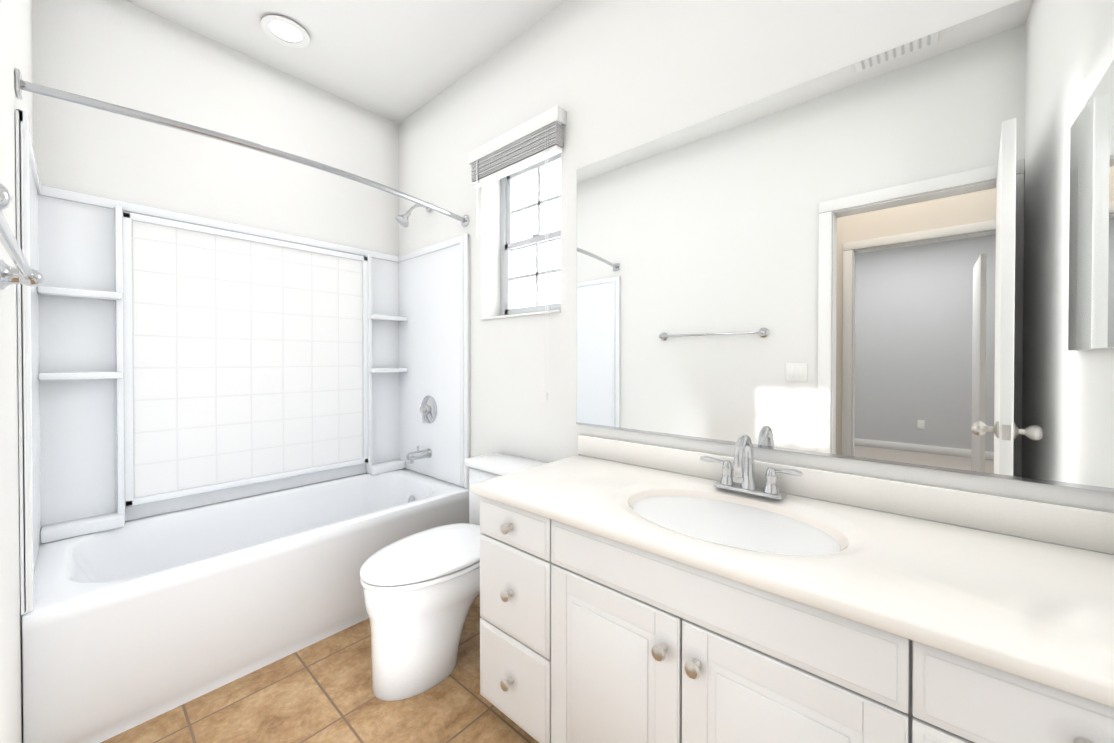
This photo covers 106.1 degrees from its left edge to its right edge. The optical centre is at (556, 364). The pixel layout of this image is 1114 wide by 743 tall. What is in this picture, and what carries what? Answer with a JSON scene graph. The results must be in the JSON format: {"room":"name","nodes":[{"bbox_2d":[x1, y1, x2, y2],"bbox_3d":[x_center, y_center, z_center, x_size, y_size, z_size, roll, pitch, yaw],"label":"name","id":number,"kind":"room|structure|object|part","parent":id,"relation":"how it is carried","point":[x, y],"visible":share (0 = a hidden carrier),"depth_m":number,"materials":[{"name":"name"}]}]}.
{"room":"bathroom","nodes":[
{"label":"bathroom","id":0,"kind":"room"},
{"bbox_2d":[0,0,32,742],"bbox_3d":[-0.966,-0.210,0.619,2.980,2.730,0.120,0,1,41],"label":"wall","id":1,"kind":"structure","parent":0,"point":[15,33],"depth_m":1.03,"materials":[{"name":"paint"}]},
{"bbox_2d":[0,183,43,289],"bbox_3d":[-0.899,-0.189,0.681,0.764,0.064,0.060,0,1,41],"label":"towel bar","id":2,"kind":"object","parent":1,"relation":"attached to","point":[23,273],"visible":1,"depth_m":0.76,"materials":[{"name":"silver metal"}]},
{"bbox_2d":[32,0,398,255],"bbox_3d":[-1.568,-0.225,2.287,0.120,2.730,1.841,0,1,41],"label":"wall","id":3,"kind":"structure","parent":0,"point":[124,53],"depth_m":2.01,"materials":[{"name":"paint"}]},
{"bbox_2d":[15,109,469,614],"bbox_3d":[-1.261,-0.012,1.967,0.762,1.390,1.518,0,1,41],"label":"tub surround","id":4,"kind":"object","parent":3,"relation":"attached to","point":[170,361],"visible":1,"depth_m":2.01,"materials":[{"name":"plastic"}]},
{"bbox_2d":[406,446,431,463],"bbox_3d":[-0.822,0.530,2.490,0.060,0.096,0.142,0,1,41],"label":"tub spout","id":5,"kind":"object","parent":4,"relation":"attached to","point":[418,454],"visible":1,"depth_m":2.47,"materials":[{"name":"silver metal"}]},
{"bbox_2d":[420,395,436,422],"bbox_3d":[-0.795,0.273,2.518,0.170,0.170,0.062,0,1,41],"label":"shower valve","id":6,"kind":"object","parent":4,"relation":"attached to","point":[428,409],"visible":1,"depth_m":2.50,"materials":[{"name":"silver metal"}]},
{"bbox_2d":[101,594,538,742],"bbox_3d":[-0.400,1.179,1.279,3.220,0.060,1.841,0,1,41],"label":"floor","id":7,"kind":"structure","parent":0,"point":[320,691],"depth_m":1.39,"materials":[{"name":"tile"}]},
{"bbox_2d":[22,468,468,742],"bbox_3d":[-1.258,0.913,1.972,0.768,0.460,1.515,0,1,41],"label":"bathtub","id":8,"kind":"object","parent":7,"relation":"on","point":[129,624],"visible":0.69,"depth_m":1.54,"materials":[{"name":"ceramic"}]},
{"bbox_2d":[360,452,546,700],"bbox_3d":[-0.385,0.796,1.698,0.456,0.698,0.781,0,1,41],"label":"toilet","id":9,"kind":"object","parent":7,"relation":"on","point":[421,590],"visible":0.69,"depth_m":1.48,"materials":[{"name":"ceramic"}]},
{"bbox_2d":[471,434,1113,742],"bbox_3d":[0.450,0.727,1.094,1.456,0.847,0.592,0,1,41],"label":"bathroom vanity","id":10,"kind":"object","parent":7,"relation":"on","point":[587,637],"depth_m":0.89,"materials":[{"name":"paint"}]},
{"bbox_2d":[700,434,802,499],"bbox_3d":[0.557,0.296,1.243,0.290,0.181,0.142,0,1,41],"label":"tap","id":11,"kind":"object","parent":10,"relation":"on","point":[742,479],"visible":0.98,"depth_m":1.24,"materials":[{"name":"silver metal"}]},
{"bbox_3d":[0.456,0.415,1.098,1.456,0.223,0.573,0,1,41],"label":"bathroom vanity top","id":12,"kind":"part","parent":10,"relation":"part of","materials":[{"name":"white stone"}]},
{"bbox_2d":[125,0,566,123],"bbox_3d":[-0.400,-1.621,1.255,3.220,0.080,1.841,0,1,41],"label":"ceiling","id":13,"kind":"structure","parent":0,"point":[398,61],"depth_m":2.03,"materials":[{"name":"paint"}]},
{"bbox_2d":[261,15,309,47],"bbox_3d":[-1.287,-1.581,1.989,0.196,0.012,0.196,0,1,41],"label":"recessed light","id":14,"kind":"object","parent":13,"relation":"in","point":[285,31],"visible":0.98,"depth_m":1.99,"materials":[{"name":"paint"}]},
{"bbox_2d":[399,0,1113,511],"bbox_3d":[0.139,-0.221,1.885,2.980,2.730,0.200,0,1,41],"label":"wall","id":15,"kind":"structure","parent":0,"point":[613,76],"depth_m":1.76,"materials":[{"name":"paint"}]},
{"bbox_2d":[15,68,468,226],"bbox_3d":[-0.973,-0.785,1.709,0.145,0.066,1.519,0,1,41],"label":"shower rod","id":16,"kind":"object","parent":15,"relation":"attached to","point":[20,84],"visible":1,"depth_m":1.40,"materials":[{"name":"silver metal"}]},
{"bbox_2d":[395,204,430,226],"bbox_3d":[-0.843,-0.885,2.453,0.082,0.179,0.208,0,1,41],"label":"shower head","id":17,"kind":"object","parent":15,"relation":"attached to","point":[402,220],"visible":0.92,"depth_m":2.41},
{"bbox_2d":[468,105,566,400],"bbox_3d":[-0.212,-0.474,2.013,0.620,1.264,0.064,0,1,41],"label":"window blind","id":18,"kind":"object","parent":15,"relation":"attached to","point":[536,139],"visible":1,"depth_m":1.93,"materials":[{"name":"paint"}]},
{"bbox_2d":[481,153,560,319],"bbox_3d":[-0.129,-0.653,2.106,0.650,0.940,0.209,0,1,41],"label":"window","id":19,"kind":"structure","parent":15,"relation":"in","point":[525,226],"depth_m":2.23,"materials":[{"name":"white glass"}]},
{"bbox_2d":[576,422,1113,492],"bbox_3d":[0.636,0.257,1.317,1.462,0.008,0.007,0,1,41],"label":"rail","id":20,"kind":"object","parent":15,"relation":"attached to","point":[944,469],"visible":1,"depth_m":1.09,"materials":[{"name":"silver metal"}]},
{"bbox_2d":[577,0,1113,488],"bbox_3d":[0.637,-0.285,1.313,1.462,1.083,0.005,0,1,41],"label":"mirror","id":21,"kind":"object","parent":15,"relation":"attached to","point":[905,254],"visible":1,"depth_m":1.10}
]}

